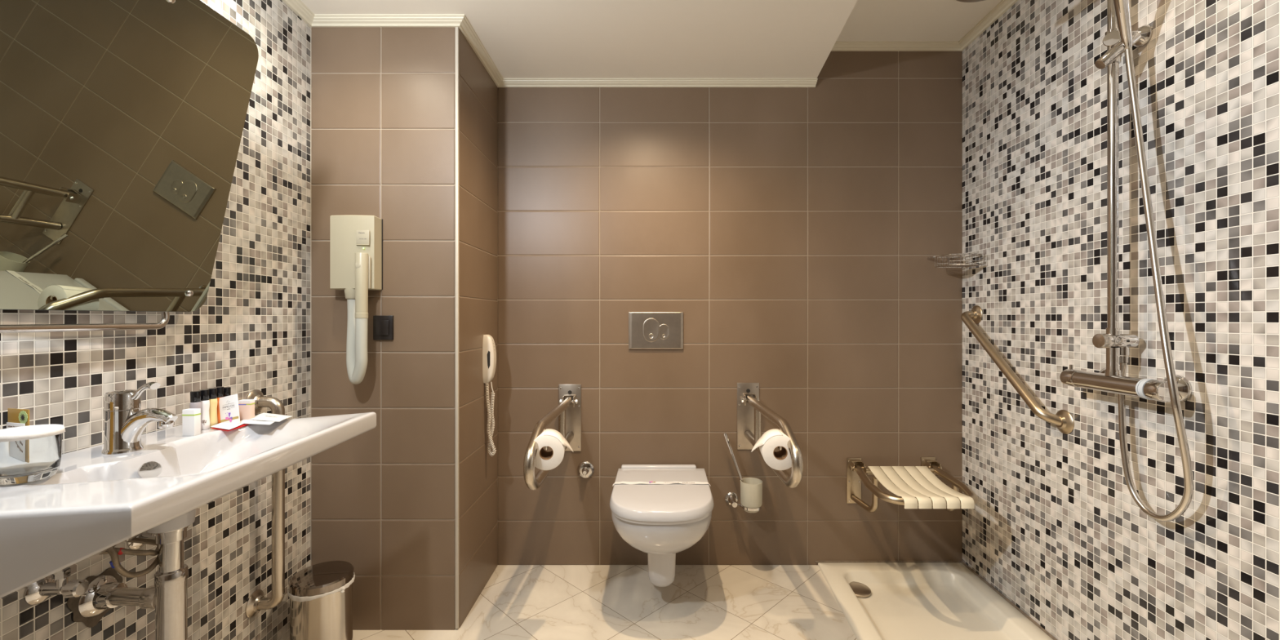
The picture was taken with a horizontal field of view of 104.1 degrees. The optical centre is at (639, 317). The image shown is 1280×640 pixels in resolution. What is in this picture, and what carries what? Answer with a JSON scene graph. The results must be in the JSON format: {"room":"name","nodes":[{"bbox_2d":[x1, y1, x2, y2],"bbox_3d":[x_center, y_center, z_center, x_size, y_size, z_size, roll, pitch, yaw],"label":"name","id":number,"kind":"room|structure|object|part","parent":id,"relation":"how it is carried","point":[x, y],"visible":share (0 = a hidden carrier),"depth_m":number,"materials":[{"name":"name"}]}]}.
{"room":"accessible hotel bathroom","nodes":[
{"label":"accessible hotel bathroom","id":0,"kind":"room"},
{"bbox_2d":[0,0,310,639],"bbox_3d":[-1.148,-0.083,0.243,0.081,2.500,3.093,0,0,-3],"label":"wall","id":1,"kind":"structure","parent":0,"point":[251,331],"depth_m":1.44,"materials":[{"name":"tile"}]},
{"bbox_2d":[24,568,88,604],"bbox_3d":[-1.103,0.511,0.950,0.078,0.062,0.052,0,0,0],"label":"angle valve","id":2,"kind":"object","parent":1,"relation":"attached to","point":[59,584],"visible":0.9,"depth_m":0.94,"materials":[{"name":"silver metal"}]},
{"bbox_2d":[53,568,70,588],"bbox_3d":[-1.101,0.500,0.952,0.020,0.040,0.023,0,0,0],"label":"outlet","id":3,"kind":"object","parent":2,"relation":"attached to","point":[61,579],"depth_m":0.95,"materials":[{"name":"silver metal"}]},
{"bbox_3d":[-1.081,0.516,0.952,0.034,0.031,0.032,0,0,0],"label":"valve handle","id":4,"kind":"part","parent":2,"relation":"part of","materials":[{"name":"silver metal"}]},
{"bbox_2d":[66,567,123,627],"bbox_3d":[-1.144,0.592,1.051,0.001,0.109,0.112,0,0,-3],"label":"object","id":5,"kind":"structure","parent":1,"relation":"attached to","point":[72,602],"depth_m":1.03,"materials":[{"name":"silver metal"}]},
{"bbox_2d":[0,0,258,333],"bbox_3d":[-1.032,-0.320,0.950,0.232,0.694,0.632,0,0,0],"label":"mirror","id":6,"kind":"object","parent":1,"relation":"attached to","point":[122,122],"visible":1,"depth_m":0.97,"materials":[{"name":"clear glass"}]},
{"bbox_2d":[127,532,155,549],"bbox_3d":[-1.112,0.498,1.145,0.078,0.062,0.052,0,0,0],"label":"angle valve","id":7,"kind":"object","parent":1,"relation":"attached to","point":[148,535],"visible":0.18,"depth_m":1.14,"materials":[{"name":"silver metal"}]},
{"bbox_2d":[0,412,376,599],"bbox_3d":[-0.943,0.385,1.040,0.423,0.232,0.800,0,0,0],"label":"washbasin","id":8,"kind":"object","parent":1,"relation":"attached to","point":[95,503],"visible":0.9,"depth_m":0.83,"materials":[{"name":"white ceramic"}]},
{"bbox_2d":[6,408,29,428],"bbox_3d":[-1.100,0.215,0.883,0.055,0.108,0.004,0,0,14],"label":"carton","id":9,"kind":"object","parent":8,"relation":"on","point":[15,417],"visible":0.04,"depth_m":0.88,"materials":[{"name":"cardboard"}]},
{"bbox_2d":[0,424,65,485],"bbox_3d":[-1.018,0.226,0.828,0.086,0.084,0.086,0,0,0],"label":"glass tumbler","id":10,"kind":"object","parent":8,"relation":"on","point":[30,453],"visible":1,"depth_m":0.81,"materials":[{"name":"glass"}]},
{"bbox_2d":[98,544,158,555],"bbox_3d":[-1.054,0.451,1.077,0.081,0.086,0.215,0,0,-16],"label":"supply hose","id":11,"kind":"object","parent":8,"relation":"attached to","point":[120,551],"visible":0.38,"depth_m":1.00,"materials":[{"name":"silver metal"}]},
{"bbox_2d":[77,526,188,639],"bbox_3d":[-1.052,0.561,1.055,0.188,0.247,0.082,0,0,0],"label":"trap","id":12,"kind":"object","parent":8,"relation":"attached to","point":[168,596],"visible":0.94,"depth_m":1.03,"materials":[{"name":"silver metal"}]},
{"bbox_2d":[154,564,188,639],"bbox_3d":[-0.985,0.607,1.050,0.052,0.157,0.052,0,0,0],"label":"pipe","id":13,"kind":"object","parent":12,"relation":"on","point":[171,583],"depth_m":1.03,"materials":[{"name":"silver metal"}]},
{"bbox_2d":[107,537,158,577],"bbox_3d":[-1.058,0.462,1.012,0.129,0.122,0.099,0,0,-18],"label":"supply hose","id":14,"kind":"object","parent":8,"relation":"attached to","point":[114,562],"visible":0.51,"depth_m":1.00,"materials":[{"name":"silver metal"}]},
{"bbox_2d":[101,382,177,454],"bbox_3d":[-1.009,0.199,1.012,0.137,0.140,0.060,0,0,0],"label":"faucet","id":15,"kind":"object","parent":8,"relation":"on","point":[125,423],"visible":1,"depth_m":1.00,"materials":[{"name":"silver metal"}]},
{"bbox_3d":[-1.010,0.151,1.011,0.061,0.043,0.022,0,0,0],"label":"lever","id":16,"kind":"part","parent":15,"relation":"part of","materials":[{"name":"silver metal"}]},
{"bbox_3d":[-1.003,0.221,1.012,0.125,0.077,0.047,0,0,0],"label":"spout","id":17,"kind":"part","parent":15,"relation":"part of","materials":[{"name":"silver metal"}]},
{"bbox_2d":[182,408,200,435],"bbox_3d":[-1.030,0.239,1.147,0.028,0.060,0.017,0,0,0],"label":"carton","id":18,"kind":"object","parent":8,"relation":"on","point":[191,417],"visible":1,"depth_m":1.14,"materials":[{"name":"white cardboard"}]},
{"bbox_2d":[189,391,201,430],"bbox_3d":[-1.054,0.221,1.184,0.022,0.096,0.022,0,0,0],"label":"toiletry bottle","id":19,"kind":"object","parent":8,"relation":"on","point":[195,396],"visible":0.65,"depth_m":1.18,"materials":[{"name":"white plastic"}]},
{"bbox_2d":[198,389,209,430],"bbox_3d":[-1.054,0.221,1.208,0.022,0.096,0.022,0,0,0],"label":"toiletry bottle","id":20,"kind":"object","parent":8,"relation":"on","point":[205,415],"visible":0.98,"depth_m":1.20,"materials":[{"name":"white plastic"}]},
{"bbox_2d":[206,387,217,427],"bbox_3d":[-1.056,0.221,1.232,0.022,0.096,0.022,0,0,0],"label":"toiletry bottle","id":21,"kind":"object","parent":8,"relation":"on","point":[213,391],"visible":0.77,"depth_m":1.23,"materials":[{"name":"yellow plastic"}]},
{"bbox_2d":[213,386,223,423],"bbox_3d":[-1.059,0.221,1.256,0.022,0.096,0.022,0,0,0],"label":"toiletry bottle","id":22,"kind":"object","parent":8,"relation":"on","point":[220,389],"visible":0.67,"depth_m":1.25,"materials":[{"name":"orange plastic"}]},
{"bbox_2d":[223,386,231,396],"bbox_3d":[-1.062,0.223,1.280,0.022,0.092,0.022,0,0,0],"label":"toiletry bottle","id":23,"kind":"object","parent":8,"relation":"on","point":[227,390],"visible":0.19,"depth_m":1.27,"materials":[{"name":"black plastic"}]},
{"bbox_2d":[210,422,244,430],"bbox_3d":[-1.012,0.263,1.231,0.057,0.006,0.094,0,0,-8],"label":"sachet","id":24,"kind":"object","parent":8,"relation":"on","point":[228,426],"visible":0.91,"depth_m":1.22,"materials":[{"name":"white paper"}]},
{"bbox_2d":[218,394,239,423],"bbox_3d":[-1.022,0.231,1.243,0.065,0.082,0.013,0,0,5],"label":"card","id":25,"kind":"object","parent":8,"relation":"on","point":[228,405],"visible":0.99,"depth_m":1.24,"materials":[{"name":"grey paper"}]},
{"bbox_2d":[210,423,249,431],"bbox_3d":[-1.007,0.267,1.229,0.056,0.006,0.078,0,0,0],"label":"sachet","id":26,"kind":"object","parent":8,"relation":"on","point":[243,424],"visible":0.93,"depth_m":1.21,"materials":[{"name":"red paper"}]},
{"bbox_2d":[238,399,255,421],"bbox_3d":[-1.012,0.240,1.285,0.031,0.058,0.016,0,0,0],"label":"carton","id":27,"kind":"object","parent":8,"relation":"on","point":[246,406],"visible":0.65,"depth_m":1.28,"materials":[{"name":"cardboard"}]},
{"bbox_3d":[-1.012,0.214,1.285,0.030,0.006,0.016,0,0,0],"label":"panel","id":28,"kind":"part","parent":27,"relation":"part of","materials":[{"name":"white cardboard"}]},
{"bbox_2d":[240,419,275,424],"bbox_3d":[-0.972,0.262,1.273,0.107,0.006,0.069,0,0,0],"label":"sachet","id":29,"kind":"object","parent":8,"relation":"on","point":[245,421],"visible":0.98,"depth_m":1.26,"materials":[{"name":"grey paper"}]},
{"bbox_2d":[248,413,291,422],"bbox_3d":[-0.967,0.261,1.310,0.103,0.009,0.085,0,0,0],"label":"sachet","id":30,"kind":"object","parent":8,"relation":"on","point":[263,416],"visible":1,"depth_m":1.30,"materials":[{"name":"grey paper"}]},
{"bbox_2d":[244,389,284,617],"bbox_3d":[-1.125,0.560,1.512,0.088,0.687,0.076,0,0,0],"label":"grab bar","id":31,"kind":"object","parent":1,"relation":"attached to","point":[257,602],"visible":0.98,"depth_m":1.50,"materials":[{"name":"metal"}]},
{"bbox_2d":[281,0,817,88],"bbox_3d":[-0.793,-1.054,0.850,1.553,0.026,3.956,0,0,27],"label":"trim","id":32,"kind":"structure","parent":1,"relation":"attached to","point":[312,20],"depth_m":2.22,"materials":[{"name":"paint"}]},
{"bbox_2d":[310,26,497,630],"bbox_3d":[-0.937,-0.008,2.023,0.588,2.350,0.470,0,0,0],"label":"wall column","id":33,"kind":"structure","parent":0,"point":[383,99],"depth_m":1.79,"materials":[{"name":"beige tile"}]},
{"bbox_2d":[329,214,382,384],"bbox_3d":[-0.997,-0.064,1.736,0.154,0.584,0.108,0,0,0],"label":"hair dryer","id":34,"kind":"object","parent":33,"relation":"attached to","point":[356,241],"visible":1,"depth_m":1.72,"materials":[{"name":"beige plastic"}]},
{"bbox_3d":[-0.996,-0.228,1.788,0.152,0.253,0.003,0,0,0],"label":"plate","id":35,"kind":"part","parent":34,"relation":"part of","materials":[{"name":"beige plastic"}]},
{"bbox_2d":[373,315,393,339],"bbox_3d":[-0.916,0.035,1.781,0.070,0.087,0.016,0,0,0],"label":"wall switch","id":36,"kind":"object","parent":33,"relation":"attached to","point":[383,326],"visible":1,"depth_m":1.78,"materials":[{"name":"black plastic"}]},
{"bbox_2d":[455,26,458,628],"bbox_3d":[-0.655,0.027,1.789,0.011,2.170,0.008,0,0,0],"label":"trim","id":37,"kind":"structure","parent":33,"relation":"attached to","point":[456,28],"depth_m":1.78,"materials":[{"name":"plastic"}]},
{"bbox_2d":[482,334,496,456],"bbox_3d":[-0.620,0.321,2.078,0.052,0.503,0.056,0,0,0],"label":"wall telephone","id":38,"kind":"object","parent":33,"relation":"attached to","point":[489,351],"visible":1,"depth_m":2.06,"materials":[{"name":"plastic"}]},
{"bbox_3d":[-0.618,0.418,2.074,0.047,0.307,0.036,0,0,0],"label":"coiled cord","id":39,"kind":"part","parent":38,"relation":"part of","materials":[{"name":"plastic"}]},
{"bbox_2d":[301,0,857,78],"bbox_3d":[-0.277,-1.217,0.504,2.146,0.300,3.608,0,0,0],"label":"ceiling","id":40,"kind":"structure","parent":0,"point":[522,38],"depth_m":1.87,"materials":[{"name":"paint"}]},
{"bbox_2d":[352,564,857,639],"bbox_3d":[-0.050,1.142,0.454,3.500,0.050,3.808,0,0,0],"label":"floor","id":41,"kind":"structure","parent":0,"point":[517,602],"depth_m":1.95,"materials":[{"name":"beige tile"}]},
{"bbox_2d":[287,560,355,639],"bbox_3d":[-1.028,0.969,1.602,0.186,0.294,0.210,0,0,0],"label":"pedal bin","id":42,"kind":"object","parent":41,"relation":"on","point":[320,595],"visible":1,"depth_m":1.56,"materials":[{"name":"metal"}]},
{"bbox_3d":[-1.028,0.837,1.615,0.178,0.030,0.178,0,0,0],"label":"lid","id":43,"kind":"part","parent":42,"relation":"part of","materials":[{"name":"silver metal"}]},
{"bbox_2d":[817,562,1053,639],"bbox_3d":[1.054,1.130,1.458,0.705,0.054,1.637,0,0,3],"label":"shower tray","id":44,"kind":"object","parent":41,"relation":"in","point":[878,601],"visible":1,"depth_m":2.00,"materials":[{"name":"white ceramic"}]},
{"bbox_2d":[497,51,962,564],"bbox_3d":[0.150,-0.083,2.297,2.900,2.500,0.082,0,0,0],"label":"wall","id":45,"kind":"structure","parent":0,"point":[793,232],"depth_m":2.26,"materials":[{"name":"brown tile"}]},
{"bbox_2d":[523,384,581,490],"bbox_3d":[-0.322,0.449,1.931,0.101,0.301,0.650,0,0,1],"label":"grab rail","id":46,"kind":"object","parent":45,"relation":"attached to","point":[568,411],"visible":0.77,"depth_m":2.08,"materials":[{"name":"metal"}]},
{"bbox_2d":[533,428,573,470],"bbox_3d":[-0.304,0.451,1.721,0.146,0.119,0.097,0,0,-6],"label":"toilet roll","id":47,"kind":"object","parent":46,"relation":"attached to","point":[553,439],"visible":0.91,"depth_m":1.68,"materials":[{"name":"paper"}]},
{"bbox_3d":[-0.316,0.449,2.252,0.101,0.301,0.005,0,0,0],"label":"wall plate","id":48,"kind":"part","parent":46,"relation":"part of","materials":[{"name":"metal"}]},
{"bbox_2d":[577,461,594,478],"bbox_3d":[-0.245,0.685,2.233,0.078,0.078,0.048,0,0,0],"label":"valve","id":49,"kind":"object","parent":45,"relation":"attached to","point":[585,469],"visible":1,"depth_m":2.25,"materials":[{"name":"silver metal"}]},
{"bbox_3d":[-0.245,0.686,2.228,0.032,0.034,0.037,0,0,0],"label":"handle","id":50,"kind":"part","parent":49,"relation":"part of","materials":[{"name":"silver metal"}]},
{"bbox_2d":[628,311,683,349],"bbox_3d":[0.072,0.056,2.251,0.246,0.168,0.015,0,0,0],"label":"flush plate","id":51,"kind":"object","parent":45,"relation":"attached to","point":[646,330],"visible":1,"depth_m":2.25,"materials":[{"name":"metal"}]},
{"bbox_2d":[609,464,714,586],"bbox_3d":[0.088,0.840,1.980,0.405,0.365,0.544,0,0,0],"label":"toilet","id":52,"kind":"object","parent":45,"relation":"attached to","point":[660,521],"visible":0.98,"depth_m":1.82,"materials":[{"name":"white ceramic"}]},
{"bbox_2d":[612,480,711,486],"bbox_3d":[0.087,0.666,2.006,0.393,0.014,0.031,0,0,0],"label":"band","id":53,"kind":"object","parent":52,"relation":"on","point":[652,482],"visible":1,"depth_m":2.01,"materials":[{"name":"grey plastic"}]},
{"bbox_3d":[0.088,0.706,1.960,0.398,0.012,0.490,0,0,0],"label":"seat","id":54,"kind":"part","parent":52,"relation":"part of","materials":[{"name":"white plastic"}]},
{"bbox_3d":[0.087,0.789,1.986,0.390,0.161,0.531,0,0,0],"label":"bowl","id":55,"kind":"part","parent":52,"relation":"part of","materials":[{"name":"white ceramic"}]},
{"bbox_3d":[0.088,0.682,1.963,0.405,0.035,0.508,0,0,0],"label":"lid","id":56,"kind":"part","parent":52,"relation":"part of","materials":[{"name":"white plastic"}]},
{"bbox_2d":[723,432,762,512],"bbox_3d":[0.449,0.675,2.192,0.182,0.340,0.099,0,0,36],"label":"toilet brush","id":57,"kind":"object","parent":45,"relation":"attached to","point":[751,488],"visible":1,"depth_m":2.14,"materials":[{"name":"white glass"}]},
{"bbox_3d":[0.421,0.645,2.186,0.114,0.280,0.016,0,0,17],"label":"brush handle","id":58,"kind":"part","parent":57,"relation":"part of","materials":[{"name":"silver metal"}]},
{"bbox_2d":[740,477,762,512],"bbox_3d":[0.483,0.770,2.165,0.095,0.127,0.095,0,0,0],"label":"glass cup","id":59,"kind":"object","parent":57,"relation":"on","point":[751,488],"depth_m":2.13,"materials":[{"name":"white glass"}]},
{"bbox_2d":[737,382,803,488],"bbox_3d":[0.487,0.443,1.931,0.099,0.301,0.648,0,0,0],"label":"grab rail","id":60,"kind":"object","parent":45,"relation":"attached to","point":[750,410],"visible":0.84,"depth_m":2.08,"materials":[{"name":"metal"}]},
{"bbox_3d":[0.487,0.443,2.252,0.099,0.301,0.005,0,0,0],"label":"wall plate","id":61,"kind":"part","parent":60,"relation":"part of","materials":[{"name":"metal"}]},
{"bbox_2d":[751,428,791,470],"bbox_3d":[0.462,0.451,1.722,0.146,0.119,0.097,0,0,7],"label":"toilet roll","id":62,"kind":"object","parent":60,"relation":"attached to","point":[771,439],"visible":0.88,"depth_m":1.68,"materials":[{"name":"paper"}]},
{"bbox_2d":[846,457,978,512],"bbox_3d":[1.113,0.731,2.022,0.444,0.209,0.465,0,0,0],"label":"shower bench","id":63,"kind":"object","parent":45,"relation":"attached to","point":[929,491],"visible":1,"depth_m":2.03,"materials":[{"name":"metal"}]},
{"bbox_3d":[0.965,0.734,2.252,0.065,0.204,0.005,0,0,0],"label":"wall plate","id":64,"kind":"part","parent":63,"relation":"part of","materials":[{"name":"metal"}]},
{"bbox_3d":[1.300,0.729,2.252,0.065,0.204,0.005,0,0,0],"label":"wall plate","id":65,"kind":"part","parent":63,"relation":"part of","materials":[{"name":"metal"}]},
{"bbox_2d":[835,0,1001,41],"bbox_3d":[1.002,-1.291,0.504,1.196,0.120,3.608,0,0,0],"label":"ceiling","id":66,"kind":"structure","parent":0,"point":[869,20],"depth_m":2.06,"materials":[{"name":"paint"}]},
{"bbox_2d":[961,0,1279,639],"bbox_3d":[1.395,-0.083,0.477,0.081,2.500,3.564,0,0,3],"label":"wall","id":67,"kind":"structure","parent":0,"point":[1055,526],"depth_m":1.43,"materials":[{"name":"tile"}]},
{"bbox_2d":[831,0,1017,51],"bbox_3d":[1.123,-1.218,0.504,0.665,0.026,3.508,0,0,0],"label":"trim","id":68,"kind":"structure","parent":67,"relation":"attached to","point":[1003,6],"depth_m":2.23,"materials":[{"name":"paint"}]},
{"bbox_2d":[814,560,1057,639],"bbox_3d":[1.124,1.101,1.430,0.666,0.010,1.660,0,0,0],"label":"trim","id":69,"kind":"structure","parent":67,"relation":"attached to","point":[1049,634],"depth_m":2.19,"materials":[{"name":"plastic"}]},
{"bbox_2d":[927,253,984,267],"bbox_3d":[1.367,-0.247,2.159,0.158,0.054,0.191,0,0,0],"label":"basket","id":70,"kind":"object","parent":67,"relation":"attached to","point":[957,264],"visible":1,"depth_m":2.14,"materials":[{"name":"silver metal"}]},
{"bbox_2d":[960,305,1074,434],"bbox_3d":[1.399,0.166,1.913,0.074,0.443,0.557,0,0,3],"label":"grab bar","id":71,"kind":"object","parent":67,"relation":"attached to","point":[1063,420],"visible":1,"depth_m":1.82,"materials":[{"name":"metal"}]},
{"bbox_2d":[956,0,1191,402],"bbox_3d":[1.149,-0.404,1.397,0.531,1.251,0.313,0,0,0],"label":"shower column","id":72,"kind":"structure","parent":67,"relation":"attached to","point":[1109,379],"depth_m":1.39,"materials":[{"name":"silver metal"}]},
{"bbox_3d":[1.330,0.177,1.529,0.055,0.066,0.048,0,0,0],"label":"temperature knob","id":73,"kind":"part","parent":72,"relation":"part of","materials":[{"name":"silver metal"}]},
{"bbox_3d":[1.294,0.064,1.396,0.026,0.041,0.041,0,0,0],"label":"diverter knob","id":74,"kind":"part","parent":72,"relation":"part of","materials":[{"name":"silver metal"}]},
{"bbox_3d":[1.305,-0.768,1.377,0.025,0.041,0.041,0,0,-37],"label":"slider knob","id":75,"kind":"part","parent":72,"relation":"part of","materials":[{"name":"silver metal"}]},
{"bbox_2d":[1120,346,1129,362],"bbox_3d":[1.352,0.100,1.396,0.023,0.048,0.023,0,0,0],"label":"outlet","id":76,"kind":"object","parent":72,"relation":"attached to","point":[1124,350],"depth_m":1.39,"materials":[{"name":"silver metal"}]},
{"bbox_2d":[1113,0,1193,521],"bbox_3d":[1.294,-0.196,1.276,0.294,1.456,0.163,0,0,-35],"label":"shower hose","id":77,"kind":"object","parent":72,"relation":"attached to","point":[1122,8],"visible":0.99,"depth_m":1.30,"materials":[{"name":"silver metal"}]},
{"bbox_3d":[1.253,-0.804,1.299,0.167,0.163,0.030,0,0,-41],"label":"handle","id":78,"kind":"part","parent":77,"relation":"part of","materials":[{"name":"silver metal"}]},
{"bbox_3d":[1.315,0.184,1.261,0.053,0.053,0.039,0,0,3],"label":"flow knob","id":79,"kind":"part","parent":72,"relation":"part of","materials":[{"name":"silver metal"}]}
]}

